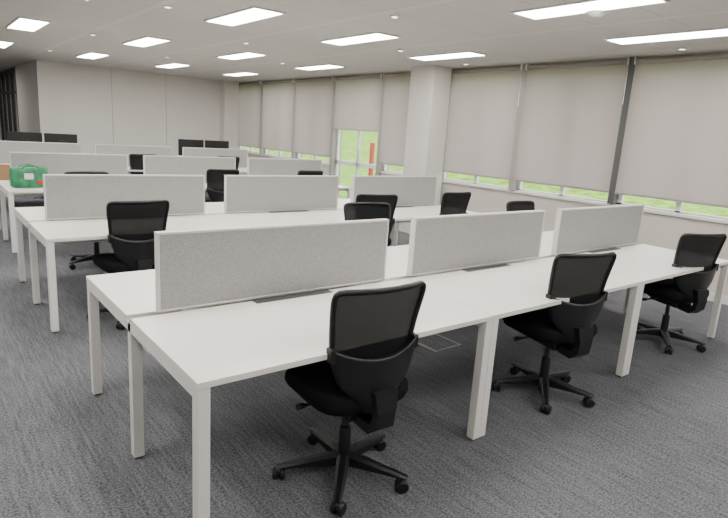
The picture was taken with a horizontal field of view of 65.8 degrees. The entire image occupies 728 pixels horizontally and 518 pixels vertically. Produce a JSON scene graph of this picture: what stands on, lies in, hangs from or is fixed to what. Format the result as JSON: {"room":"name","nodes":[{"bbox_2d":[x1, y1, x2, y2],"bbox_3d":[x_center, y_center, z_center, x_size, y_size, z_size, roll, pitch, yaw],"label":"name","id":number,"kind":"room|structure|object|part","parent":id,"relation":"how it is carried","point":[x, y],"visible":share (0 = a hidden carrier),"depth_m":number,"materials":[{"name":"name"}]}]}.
{"room":"open-plan office","nodes":[
{"label":"open-plan office","id":0,"kind":"room"},
{"bbox_2d":[0,74,18,140],"bbox_3d":[-12.371,-4.449,17.480,11.327,2.729,0.100,-6,16,-38],"label":"wall","id":1,"kind":"structure","parent":0,"point":[9,74],"depth_m":18.10,"materials":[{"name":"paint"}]},
{"bbox_2d":[0,60,39,140],"bbox_3d":[-9.427,-3.779,15.341,0.110,2.729,7.056,-6,16,-38],"label":"wall","id":2,"kind":"structure","parent":0,"point":[26,84],"depth_m":14.33,"materials":[{"name":"paint"}]},
{"bbox_2d":[35,60,219,155],"bbox_3d":[-5.382,-3.228,14.047,4.764,2.729,0.120,-6,16,-38],"label":"wall","id":3,"kind":"structure","parent":0,"point":[100,105],"depth_m":13.54,"materials":[{"name":"grey paint"}]},
{"bbox_2d":[238,146,340,184],"bbox_3d":[-4.185,-3.651,16.504,0.200,2.629,11.796,-6,16,-38],"label":"wall","id":4,"kind":"structure","parent":0,"point":[325,168],"depth_m":13.78,"materials":[{"name":"paint"}]},
{"bbox_2d":[239,146,258,152],"bbox_3d":[-2.947,-3.667,14.849,0.060,1.716,1.397,-6,16,-38],"label":"window","id":5,"kind":"structure","parent":4,"relation":"in","point":[240,147],"depth_m":15.00,"materials":[{"name":"white metal"}]},
{"bbox_2d":[259,84,268,153],"bbox_3d":[-2.503,-3.571,14.263,0.238,1.794,0.080,-6,16,-38],"label":"trim","id":6,"kind":"structure","parent":4,"relation":"attached to","point":[261,151],"depth_m":14.22,"materials":[{"name":"grey"}]},
{"bbox_2d":[265,149,290,157],"bbox_3d":[-2.008,-3.346,13.691,0.060,1.716,1.492,-6,16,-38],"label":"window","id":7,"kind":"structure","parent":4,"relation":"in","point":[266,150],"depth_m":13.87,"materials":[{"name":"white metal"}]},
{"bbox_2d":[291,78,301,158],"bbox_3d":[-1.535,-3.241,13.069,0.238,1.794,0.080,-6,16,-38],"label":"trim","id":8,"kind":"structure","parent":4,"relation":"attached to","point":[293,155],"depth_m":13.04,"materials":[{"name":"grey"}]},
{"bbox_2d":[297,153,328,162],"bbox_3d":[-1.041,-3.016,12.497,0.060,1.716,1.492,-6,16,-38],"label":"window","id":9,"kind":"structure","parent":4,"relation":"in","point":[298,154],"depth_m":12.85,"materials":[{"name":"white metal"}]},
{"bbox_2d":[329,76,341,197],"bbox_3d":[-0.597,-2.455,11.977,0.238,2.729,0.080,-6,16,-38],"label":"trim","id":10,"kind":"structure","parent":4,"relation":"attached to","point":[333,140],"depth_m":11.92,"materials":[{"name":"grey"}]},
{"bbox_2d":[0,194,727,517],"bbox_3d":[-4.655,-0.443,8.318,11.527,0.100,25.000,-6,16,-38],"label":"floor","id":11,"kind":"structure","parent":0,"point":[653,441],"depth_m":3.17,"materials":[{"name":"grey carpet"}]},
{"bbox_2d":[64,171,108,269],"bbox_3d":[-2.947,-0.429,6.200,0.643,1.014,0.650,-8,17,-43],"label":"office chair","id":12,"kind":"object","parent":11,"relation":"on","point":[88,256],"visible":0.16,"depth_m":6.25,"materials":[{"name":"black plastic"}]},
{"bbox_3d":[-3.087,-0.759,6.292,0.487,0.429,0.113,-8,17,-43],"label":"backrest frame","id":13,"kind":"part","parent":12,"relation":"part of","materials":[{"name":"black plastic"}]},
{"bbox_2d":[87,199,169,329],"bbox_3d":[-1.921,-0.007,4.614,0.643,1.014,0.650,-8,17,-42],"label":"office chair","id":14,"kind":"object","parent":11,"relation":"on","point":[132,225],"visible":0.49,"depth_m":4.37,"materials":[{"name":"black fabric"}]},
{"bbox_2d":[93,253,154,273],"bbox_3d":[-1.925,0.026,4.631,0.500,0.130,0.490,-8,17,-42],"label":"seat cushion","id":15,"kind":"object","parent":14,"relation":"on","point":[109,263],"depth_m":4.39,"materials":[{"name":"black fabric"}]},
{"bbox_3d":[-1.748,-0.246,4.392,0.487,0.429,0.113,-8,17,-42],"label":"backrest frame","id":16,"kind":"part","parent":14,"relation":"part of","materials":[{"name":"black plastic"}]},
{"bbox_3d":[-1.747,-0.247,4.391,0.461,0.400,0.092,-8,17,-42],"label":"backrest","id":17,"kind":"part","parent":14,"relation":"part of","materials":[{"name":"black fabric"}]},
{"bbox_2d":[129,154,154,174],"bbox_3d":[-4.099,-1.422,10.292,0.643,1.014,0.650,-6,16,-38],"label":"office chair","id":18,"kind":"object","parent":11,"relation":"on","point":[135,160],"visible":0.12,"depth_m":9.97,"materials":[{"name":"black fabric"}]},
{"bbox_3d":[-3.937,-1.660,10.059,0.461,0.400,0.092,-6,16,-38],"label":"backrest","id":19,"kind":"part","parent":18,"relation":"part of","materials":[{"name":"black fabric"}]},
{"bbox_3d":[-3.938,-1.659,10.060,0.487,0.429,0.113,-6,16,-38],"label":"backrest frame","id":20,"kind":"part","parent":18,"relation":"part of","materials":[{"name":"black plastic"}]},
{"bbox_2d":[0,180,350,253],"bbox_3d":[-2.643,-0.798,8.573,4.878,0.734,1.634,-6,16,-38],"label":"desk","id":21,"kind":"object","parent":11,"relation":"on","point":[6,190],"visible":0.1,"depth_m":6.66,"materials":[{"name":"white laminate"}]},
{"bbox_2d":[0,163,9,179],"bbox_3d":[-4.695,-1.153,7.431,0.340,0.202,0.240,-6,16,-38],"label":"cardboard box","id":22,"kind":"object","parent":21,"relation":"on","point":[4,167],"visible":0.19,"depth_m":7.31,"materials":[{"name":"brown cardboard"}]},
{"bbox_2d":[9,164,48,187],"bbox_3d":[-4.056,-1.011,6.827,0.410,0.269,0.212,-8,17,-43],"label":"shopping bag","id":23,"kind":"object","parent":21,"relation":"on","point":[28,176],"visible":0.88,"depth_m":6.74,"materials":[{"name":"green plastic"}]},
{"bbox_2d":[9,152,127,173],"bbox_3d":[-3.871,-1.177,7.474,1.406,0.445,0.042,-6,16,-38],"label":"screen","id":24,"kind":"object","parent":21,"relation":"attached to","point":[56,163],"visible":0.48,"depth_m":7.44,"materials":[{"name":"grey fabric"}]},
{"bbox_2d":[143,155,235,181],"bbox_3d":[-2.592,-1.318,8.471,1.406,0.445,0.042,-6,16,-38],"label":"screen","id":25,"kind":"object","parent":21,"relation":"attached to","point":[152,164],"visible":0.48,"depth_m":8.36,"materials":[{"name":"grey fabric"}]},
{"bbox_2d":[247,158,321,174],"bbox_3d":[-1.314,-1.460,9.468,1.406,0.445,0.042,-6,16,-38],"label":"screen","id":26,"kind":"object","parent":21,"relation":"attached to","point":[255,166],"visible":0.54,"depth_m":9.36,"materials":[{"name":"grey fabric"}]},
{"bbox_2d":[128,166,246,174],"bbox_3d":[-4.397,-1.408,10.784,4.878,0.734,1.634,-6,16,-38],"label":"desk","id":27,"kind":"object","parent":11,"relation":"on","point":[242,171],"visible":0.02,"depth_m":11.27,"materials":[{"name":"white laminate"}]},
{"bbox_2d":[6,131,42,141],"bbox_3d":[-5.949,-1.959,9.904,0.540,0.530,0.180,-6,16,-38],"label":"computer monitor","id":28,"kind":"object","parent":27,"relation":"on","point":[11,136],"visible":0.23,"depth_m":9.87,"materials":[{"name":"black plastic"}]},
{"bbox_2d":[0,141,81,162],"bbox_3d":[-5.624,-1.786,9.685,1.406,0.445,0.042,-6,16,-38],"label":"screen","id":29,"kind":"object","parent":27,"relation":"attached to","point":[6,147],"visible":0.4,"depth_m":9.62,"materials":[{"name":"grey fabric"}]},
{"bbox_2d":[44,133,77,142],"bbox_3d":[-5.502,-2.009,10.253,0.540,0.530,0.180,-6,16,-38],"label":"computer monitor","id":30,"kind":"object","parent":27,"relation":"on","point":[48,137],"visible":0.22,"depth_m":10.21,"materials":[{"name":"black plastic"}]},
{"bbox_2d":[94,144,171,165],"bbox_3d":[-4.346,-1.927,10.682,1.406,0.445,0.042,-6,16,-38],"label":"screen","id":31,"kind":"object","parent":27,"relation":"attached to","point":[98,148],"visible":0.41,"depth_m":10.60,"materials":[{"name":"grey fabric"}]},
{"bbox_2d":[178,139,203,154],"bbox_3d":[-3.593,-2.220,11.742,0.540,0.530,0.180,-6,16,-38],"label":"computer monitor","id":32,"kind":"object","parent":27,"relation":"on","point":[181,142],"visible":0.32,"depth_m":11.68,"materials":[{"name":"black plastic"}]},
{"bbox_2d":[182,147,247,167],"bbox_3d":[-3.068,-2.069,11.679,1.406,0.445,0.042,-6,16,-38],"label":"screen","id":33,"kind":"object","parent":27,"relation":"attached to","point":[186,151],"visible":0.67,"depth_m":11.65,"materials":[{"name":"grey fabric"}]},
{"bbox_2d":[205,140,228,148],"bbox_3d":[-3.145,-2.269,12.091,0.540,0.530,0.180,-6,16,-38],"label":"computer monitor","id":34,"kind":"object","parent":27,"relation":"on","point":[208,143],"visible":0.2,"depth_m":12.05,"materials":[{"name":"black plastic"}]},
{"bbox_2d":[205,169,238,201],"bbox_3d":[-2.133,-0.807,8.119,0.643,1.014,0.650,-6,16,-38],"label":"office chair","id":35,"kind":"object","parent":11,"relation":"on","point":[214,177],"visible":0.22,"depth_m":7.82,"materials":[{"name":"black fabric"}]},
{"bbox_3d":[-1.970,-1.046,7.886,0.461,0.400,0.092,-6,16,-38],"label":"backrest","id":36,"kind":"part","parent":35,"relation":"part of","materials":[{"name":"black fabric"}]},
{"bbox_2d":[218,156,239,168],"bbox_3d":[-2.812,-1.550,11.235,0.643,1.014,0.650,-6,16,-38],"label":"office chair","id":37,"kind":"object","parent":11,"relation":"on","point":[237,158],"visible":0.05,"depth_m":11.10,"materials":[{"name":"black plastic"}]},
{"bbox_2d":[220,80,238,148],"bbox_3d":[-3.633,-3.363,15.151,0.400,2.729,0.300,-6,16,-38],"label":"column","id":38,"kind":"structure","parent":11,"relation":"on","point":[229,90],"depth_m":14.91,"materials":[{"name":"paint"}]},
{"bbox_2d":[14,199,477,332],"bbox_3d":[-0.921,-0.175,6.288,4.878,0.734,1.634,-6,16,-38],"label":"desk","id":39,"kind":"object","parent":11,"relation":"on","point":[50,233],"visible":0.35,"depth_m":5.13,"materials":[{"name":"white laminate"}]},
{"bbox_2d":[42,174,204,219],"bbox_3d":[-2.148,-0.553,5.189,1.406,0.445,0.042,-6,16,-38],"label":"screen","id":40,"kind":"object","parent":39,"relation":"attached to","point":[66,196],"visible":0.94,"depth_m":5.05,"materials":[{"name":"grey fabric"}]},
{"bbox_2d":[224,175,338,212],"bbox_3d":[-0.870,-0.694,6.186,1.406,0.445,0.042,-6,16,-38],"label":"screen","id":41,"kind":"object","parent":39,"relation":"attached to","point":[242,193],"visible":0.94,"depth_m":6.11,"materials":[{"name":"grey fabric"}]},
{"bbox_2d":[351,176,437,205],"bbox_3d":[0.409,-0.836,7.183,1.406,0.445,0.042,-6,16,-38],"label":"screen","id":42,"kind":"object","parent":39,"relation":"attached to","point":[410,190],"visible":0.74,"depth_m":7.21,"materials":[{"name":"grey fabric"}]},
{"bbox_2d":[298,170,322,174],"bbox_3d":[-1.004,-0.915,8.924,0.643,1.014,0.650,-8,17,-43],"label":"office chair","id":43,"kind":"object","parent":11,"relation":"on","point":[301,172],"visible":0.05,"depth_m":8.60,"materials":[{"name":"black fabric"}]},
{"bbox_3d":[-0.827,-1.155,8.704,0.461,0.400,0.092,-8,17,-43],"label":"backrest","id":44,"kind":"part","parent":43,"relation":"part of","materials":[{"name":"black fabric"}]},
{"bbox_2d":[272,281,425,516],"bbox_3d":[-0.084,0.552,2.651,0.643,1.014,0.650,-5,15,-34],"label":"office chair","id":45,"kind":"object","parent":11,"relation":"on","point":[373,340],"visible":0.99,"depth_m":2.42,"materials":[{"name":"black plastic"}]},
{"bbox_2d":[285,360,407,415],"bbox_3d":[-0.086,0.585,2.668,0.500,0.130,0.490,-5,15,-34],"label":"seat cushion","id":46,"kind":"object","parent":45,"relation":"on","point":[315,382],"depth_m":2.48,"materials":[{"name":"black fabric"}]},
{"bbox_3d":[0.065,0.316,2.409,0.487,0.429,0.113,-5,15,-34],"label":"backrest frame","id":47,"kind":"part","parent":45,"relation":"part of","materials":[{"name":"black plastic"}]},
{"bbox_3d":[0.066,0.315,2.408,0.461,0.400,0.092,-5,15,-34],"label":"backrest","id":48,"kind":"part","parent":45,"relation":"part of","materials":[{"name":"black fabric"}]},
{"bbox_2d":[343,202,390,237],"bbox_3d":[0.112,0.034,5.015,0.643,1.014,0.650,-3,14,-28],"label":"office chair","id":49,"kind":"object","parent":11,"relation":"on","point":[352,210],"visible":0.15,"depth_m":5.15,"materials":[{"name":"black fabric"}]},
{"bbox_3d":[0.019,-0.302,5.143,0.461,0.400,0.092,-3,14,-28],"label":"backrest","id":50,"kind":"part","parent":49,"relation":"part of","materials":[{"name":"black fabric"}]},
{"bbox_2d":[356,194,397,246],"bbox_3d":[0.016,-0.238,6.201,0.643,1.014,0.650,-2,14,-24],"label":"office chair","id":51,"kind":"object","parent":11,"relation":"on","point":[392,199],"visible":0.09,"depth_m":5.91,"materials":[{"name":"black plastic"}]},
{"bbox_3d":[0.132,-0.473,5.938,0.461,0.400,0.092,-2,14,-24],"label":"backrest","id":52,"kind":"part","parent":51,"relation":"part of","materials":[{"name":"black fabric"}]},
{"bbox_3d":[0.131,-0.472,5.939,0.487,0.429,0.113,-2,14,-24],"label":"backrest frame","id":53,"kind":"part","parent":51,"relation":"part of","materials":[{"name":"black plastic"}]},
{"bbox_2d":[86,231,727,517],"bbox_3d":[0.803,0.410,4.179,4.878,0.734,1.634,-6,16,-38],"label":"desk","id":54,"kind":"object","parent":11,"relation":"on","point":[202,348],"visible":0.73,"depth_m":2.93,"materials":[{"name":"white laminate"}]},
{"bbox_2d":[154,219,388,312],"bbox_3d":[-0.424,0.032,3.079,1.406,0.445,0.042,-6,16,-38],"label":"screen","id":55,"kind":"object","parent":54,"relation":"attached to","point":[194,268],"visible":0.97,"depth_m":2.96,"materials":[{"name":"grey fabric"}]},
{"bbox_2d":[407,210,544,275],"bbox_3d":[0.854,-0.110,4.076,1.406,0.445,0.042,-6,16,-38],"label":"screen","id":56,"kind":"object","parent":54,"relation":"attached to","point":[440,243],"visible":0.98,"depth_m":3.97,"materials":[{"name":"grey fabric"}]},
{"bbox_2d":[551,204,643,255],"bbox_3d":[2.132,-0.251,5.074,1.406,0.445,0.042,-6,16,-38],"label":"screen","id":57,"kind":"object","parent":54,"relation":"attached to","point":[582,229],"visible":0.94,"depth_m":4.98,"materials":[{"name":"grey fabric"}]},
{"bbox_2d":[399,65,451,233],"bbox_3d":[1.010,-1.779,9.425,0.397,2.729,0.540,-6,16,-38],"label":"column","id":58,"kind":"structure","parent":11,"relation":"on","point":[429,93],"depth_m":9.16,"materials":[{"name":"paint"}]},
{"bbox_2d":[418,334,460,351],"bbox_3d":[0.583,0.676,4.579,0.300,0.011,0.300,-6,16,-38],"label":"outlet box","id":59,"kind":"object","parent":11,"relation":"on","point":[434,342],"visible":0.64,"depth_m":4.55,"materials":[{"name":"grey"}]},
{"bbox_2d":[439,192,470,214],"bbox_3d":[0.940,-0.352,6.970,0.643,1.014,0.650,-6,16,-38],"label":"office chair","id":60,"kind":"object","parent":11,"relation":"on","point":[452,203],"visible":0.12,"depth_m":6.67,"materials":[{"name":"black fabric"}]},
{"bbox_2d":[506,201,534,211],"bbox_3d":[1.807,-0.084,6.028,0.643,1.014,0.650,-6,16,-38],"label":"office chair","id":61,"kind":"object","parent":11,"relation":"on","point":[511,205],"visible":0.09,"depth_m":6.15,"materials":[{"name":"black fabric"}]},
{"bbox_3d":[1.681,-0.417,6.133,0.461,0.400,0.092,-6,16,-38],"label":"backrest","id":62,"kind":"part","parent":61,"relation":"part of","materials":[{"name":"black fabric"}]},
{"bbox_2d":[491,252,616,414],"bbox_3d":[1.217,0.402,3.692,0.643,1.014,0.650,-2,14,-23],"label":"office chair","id":63,"kind":"object","parent":11,"relation":"on","point":[569,328],"visible":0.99,"depth_m":3.45,"materials":[{"name":"black plastic"}]},
{"bbox_2d":[503,308,596,343],"bbox_3d":[1.217,0.436,3.708,0.500,0.130,0.490,-2,14,-23],"label":"seat cushion","id":64,"kind":"object","parent":63,"relation":"on","point":[537,325],"depth_m":3.53,"materials":[{"name":"black fabric"}]},
{"bbox_3d":[1.328,0.168,3.428,0.487,0.429,0.113,-2,14,-23],"label":"backrest frame","id":65,"kind":"part","parent":63,"relation":"part of","materials":[{"name":"black plastic"}]},
{"bbox_3d":[1.329,0.168,3.427,0.461,0.400,0.092,-2,14,-23],"label":"backrest","id":66,"kind":"part","parent":63,"relation":"part of","materials":[{"name":"black fabric"}]},
{"bbox_2d":[622,233,726,354],"bbox_3d":[2.639,0.234,4.850,0.643,1.014,0.650,-1,13,-18],"label":"office chair","id":67,"kind":"object","parent":11,"relation":"on","point":[692,250],"visible":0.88,"depth_m":4.60,"materials":[{"name":"black fabric"}]},
{"bbox_2d":[643,279,708,301],"bbox_3d":[2.639,0.268,4.866,0.500,0.130,0.490,-1,13,-18],"label":"seat cushion","id":68,"kind":"object","parent":67,"relation":"on","point":[665,290],"depth_m":4.67,"materials":[{"name":"black fabric"}]},
{"bbox_3d":[2.732,0.001,4.579,0.487,0.429,0.113,-1,13,-18],"label":"backrest frame","id":69,"kind":"part","parent":67,"relation":"part of","materials":[{"name":"black plastic"}]},
{"bbox_3d":[2.732,0.000,4.578,0.461,0.400,0.092,-1,13,-18],"label":"backrest","id":70,"kind":"part","parent":67,"relation":"part of","materials":[{"name":"black fabric"}]},
{"bbox_2d":[0,0,727,81],"bbox_3d":[-4.478,-3.198,7.700,11.527,0.100,25.000,-6,16,-38],"label":"ceiling","id":71,"kind":"structure","parent":0,"point":[425,27],"depth_m":6.47,"materials":[{"name":"paint"}]},
{"bbox_2d":[0,40,14,47],"bbox_3d":[-6.311,-3.706,9.705,0.350,0.018,1.180,-6,16,-38],"label":"ceiling light","id":72,"kind":"object","parent":71,"relation":"attached to","point":[3,44],"depth_m":9.57,"materials":[{"name":"white plastic"}]},
{"bbox_2d":[5,16,50,31],"bbox_3d":[-4.381,-3.047,7.324,0.350,0.018,1.180,-6,16,-38],"label":"ceiling light","id":73,"kind":"object","parent":71,"relation":"attached to","point":[20,23],"depth_m":7.25,"materials":[{"name":"white plastic"}]},
{"bbox_2d":[75,52,110,58],"bbox_3d":[-5.129,-3.837,10.627,0.350,0.018,1.180,-6,16,-38],"label":"ceiling light","id":74,"kind":"object","parent":71,"relation":"attached to","point":[90,55],"depth_m":10.56,"materials":[{"name":"white plastic"}]},
{"bbox_2d":[121,36,171,46],"bbox_3d":[-3.200,-3.178,8.246,0.350,0.018,1.180,-6,16,-38],"label":"ceiling light","id":75,"kind":"object","parent":71,"relation":"attached to","point":[146,41],"depth_m":8.18,"materials":[{"name":"white plastic"}]},
{"bbox_2d":[154,63,190,67],"bbox_3d":[-3.940,-3.968,11.555,0.350,0.018,1.180,-6,16,-38],"label":"ceiling light","id":76,"kind":"object","parent":71,"relation":"attached to","point":[170,65],"depth_m":11.51,"materials":[{"name":"white plastic"}]},
{"bbox_2d":[222,72,259,75],"bbox_3d":[-2.743,-4.100,12.488,0.350,0.018,1.180,-6,16,-38],"label":"ceiling light","id":77,"kind":"object","parent":71,"relation":"attached to","point":[237,73],"depth_m":12.40,"materials":[{"name":"white plastic"}]},
{"bbox_2d":[215,51,267,59],"bbox_3d":[-2.010,-3.309,9.174,0.350,0.018,1.180,-6,16,-38],"label":"ceiling light","id":78,"kind":"object","parent":71,"relation":"attached to","point":[241,55],"depth_m":9.12,"materials":[{"name":"white plastic"}]},
{"bbox_2d":[204,6,285,26],"bbox_3d":[-1.264,-2.517,5.857,0.350,0.018,1.180,-6,16,-38],"label":"ceiling light","id":79,"kind":"object","parent":71,"relation":"attached to","point":[250,14],"depth_m":5.79,"materials":[{"name":"white plastic"}]},
{"bbox_2d":[238,81,260,147],"bbox_3d":[-3.041,-3.784,14.741,0.080,1.656,1.397,-6,16,-38],"label":"roller blind","id":80,"kind":"object","parent":71,"relation":"hanging from","point":[249,92],"visible":0.89,"depth_m":14.65,"materials":[{"name":"grey fabric"}]},
{"bbox_2d":[261,78,293,151],"bbox_3d":[-2.102,-3.463,13.583,0.080,1.656,1.492,-6,16,-38],"label":"roller blind","id":81,"kind":"object","parent":71,"relation":"hanging from","point":[277,96],"visible":1,"depth_m":13.54,"materials":[{"name":"grey fabric"}]},
{"bbox_2d":[293,76,333,156],"bbox_3d":[-1.134,-3.133,12.389,0.080,1.656,1.492,-6,16,-38],"label":"roller blind","id":82,"kind":"object","parent":71,"relation":"hanging from","point":[313,96],"visible":0.99,"depth_m":12.35,"materials":[{"name":"grey fabric"}]},
{"bbox_2d":[293,64,345,69],"bbox_3d":[-0.813,-3.442,10.107,0.350,0.018,1.180,-6,16,-38],"label":"ceiling light","id":83,"kind":"object","parent":71,"relation":"attached to","point":[324,66],"depth_m":10.03,"materials":[{"name":"white plastic"}]},
{"bbox_2d":[333,73,381,131],"bbox_3d":[-0.148,-3.087,11.131,0.080,1.073,1.492,-6,16,-38],"label":"roller blind","id":84,"kind":"object","parent":71,"relation":"hanging from","point":[357,98],"visible":1,"depth_m":11.09,"materials":[{"name":"grey fabric"}]},
{"bbox_2d":[319,31,400,45],"bbox_3d":[-0.074,-2.648,6.785,0.350,0.018,1.180,-6,16,-38],"label":"ceiling light","id":85,"kind":"object","parent":71,"relation":"attached to","point":[372,36],"depth_m":6.72,"materials":[{"name":"white plastic"}]},
{"bbox_2d":[379,72,410,166],"bbox_3d":[0.801,-2.473,10.001,0.080,1.656,1.492,-6,16,-38],"label":"roller blind","id":86,"kind":"object","parent":71,"relation":"hanging from","point":[396,85],"visible":0.41,"depth_m":10.28,"materials":[{"name":"grey fabric"}]},
{"bbox_2d":[407,51,487,60],"bbox_3d":[1.123,-2.781,7.719,0.350,0.018,1.180,-6,16,-38],"label":"ceiling light","id":87,"kind":"object","parent":71,"relation":"attached to","point":[463,54],"depth_m":7.66,"materials":[{"name":"white plastic"}]},
{"bbox_2d":[443,64,522,179],"bbox_3d":[1.769,-2.142,8.807,0.080,1.656,1.492,-6,16,-38],"label":"roller blind","id":88,"kind":"object","parent":71,"relation":"hanging from","point":[483,102],"visible":0.88,"depth_m":8.72,"materials":[{"name":"grey fabric"}]},
{"bbox_2d":[513,57,629,192],"bbox_3d":[2.736,-1.812,7.613,0.080,1.656,1.492,-6,16,-38],"label":"roller blind","id":89,"kind":"object","parent":71,"relation":"hanging from","point":[570,118],"visible":1,"depth_m":7.55,"materials":[{"name":"grey fabric"}]},
{"bbox_2d":[511,0,669,19],"bbox_3d":[1.766,-2.020,4.515,0.350,0.018,1.180,-6,16,-38],"label":"ceiling light","id":90,"kind":"object","parent":71,"relation":"attached to","point":[575,7],"depth_m":4.53,"materials":[{"name":"white plastic"}]},
{"bbox_2d":[586,10,611,17],"bbox_3d":[1.928,-2.026,4.658,0.220,0.050,0.220,-6,16,-38],"label":"smoke detector","id":91,"kind":"object","parent":71,"relation":"attached to","point":[593,13],"visible":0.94,"depth_m":4.62,"materials":[{"name":"white plastic"}]},
{"bbox_2d":[603,27,727,44],"bbox_3d":[2.963,-2.153,5.448,0.350,0.018,1.180,-6,16,-38],"label":"ceiling light","id":92,"kind":"object","parent":71,"relation":"attached to","point":[719,31],"depth_m":5.42,"materials":[{"name":"white plastic"}]},
{"bbox_2d":[614,53,727,207],"bbox_3d":[3.704,-1.482,6.419,0.080,1.656,1.492,-6,16,-38],"label":"roller blind","id":93,"kind":"object","parent":71,"relation":"hanging from","point":[675,146],"visible":1,"depth_m":6.50,"materials":[{"name":"grey fabric"}]},
{"bbox_2d":[239,52,727,82],"bbox_3d":[-0.035,-3.593,11.191,0.200,0.100,25.000,-6,16,-38],"label":"wall","id":94,"kind":"structure","parent":0,"point":[719,52],"depth_m":7.74,"materials":[{"name":"paint"}]},
{"bbox_2d":[335,130,375,198],"bbox_3d":[-0.120,-2.250,11.386,0.110,2.607,1.492,-6,16,-38],"label":"door","id":95,"kind":"structure","parent":94,"relation":"in","point":[357,163],"depth_m":11.50,"materials":[{"name":"white metal"}]},
{"bbox_2d":[381,173,727,295],"bbox_3d":[3.994,-0.859,6.413,0.200,2.629,11.632,-6,16,-38],"label":"wall","id":96,"kind":"structure","parent":0,"point":[658,230],"depth_m":7.01,"materials":[{"name":"paint"}]},
{"bbox_2d":[375,73,387,175],"bbox_3d":[0.371,-2.125,10.783,0.238,2.729,0.080,-6,16,-38],"label":"trim","id":97,"kind":"structure","parent":96,"relation":"attached to","point":[379,167],"depth_m":10.65,"materials":[{"name":"grey metal"}]},
{"bbox_2d":[383,164,402,173],"bbox_3d":[0.895,-2.355,10.110,0.060,1.716,1.492,-6,16,-38],"label":"window","id":98,"kind":"structure","parent":96,"relation":"in","point":[384,165],"depth_m":10.77,"materials":[{"name":"white metal"}]},
{"bbox_2d":[442,172,507,188],"bbox_3d":[1.863,-2.025,8.916,0.060,1.716,1.492,-6,16,-38],"label":"window","id":99,"kind":"structure","parent":96,"relation":"in","point":[476,178],"depth_m":9.08,"materials":[{"name":"white"}]},
{"bbox_2d":[248,152,727,223],"bbox_3d":[2.078,-1.081,8.684,0.070,0.040,17.494,-6,16,-38],"label":"sill","id":100,"kind":"structure","parent":96,"relation":"attached to","point":[702,218],"depth_m":7.80,"materials":[{"name":"white"}]},
{"bbox_2d":[508,64,530,189],"bbox_3d":[2.335,-1.919,8.293,0.238,1.794,0.080,-6,16,-38],"label":"trim","id":101,"kind":"structure","parent":96,"relation":"attached to","point":[512,184],"depth_m":8.23,"materials":[{"name":"grey"}]},
{"bbox_2d":[517,181,606,202],"bbox_3d":[2.830,-1.695,7.722,0.060,1.716,1.492,-6,16,-38],"label":"window","id":102,"kind":"structure","parent":96,"relation":"in","point":[562,191],"depth_m":7.88,"materials":[{"name":"white"}]},
{"bbox_2d":[607,57,639,203],"bbox_3d":[3.303,-1.589,7.099,0.238,1.794,0.080,-6,16,-38],"label":"trim","id":103,"kind":"structure","parent":96,"relation":"attached to","point":[612,198],"depth_m":7.03,"materials":[{"name":"grey"}]},
{"bbox_2d":[617,194,727,219],"bbox_3d":[3.798,-1.364,6.528,0.060,1.716,1.492,-6,16,-38],"label":"window","id":104,"kind":"structure","parent":96,"relation":"in","point":[679,205],"depth_m":6.68,"materials":[{"name":"white metal"}]},
{"bbox_2d":[707,292,727,304],"bbox_3d":[2.019,-0.236,8.857,0.018,0.100,17.514,-6,16,-38],"label":"baseboard","id":105,"kind":"structure","parent":96,"relation":"attached to","point":[711,296],"depth_m":6.41,"materials":[{"name":"white"}]},
{"label":"outside","id":106,"kind":"structure","parent":0,"visible":0},
{"bbox_2d":[244,104,727,217],"bbox_3d":[10.066,-8.236,34.551,45.000,6.260,100.000,-6,16,-38],"label":"lawn","id":107,"kind":"structure","parent":106,"point":[349,137],"depth_m":21.77,"materials":[{"name":"green plant"}]},
{"bbox_2d":[368,142,374,175],"bbox_3d":[0.169,-2.147,14.666,0.100,1.750,0.100,-6,16,-38],"label":"post","id":108,"kind":"object","parent":107,"relation":"on","point":[372,144],"visible":0.39,"depth_m":14.52,"materials":[{"name":"metal"}]}
]}

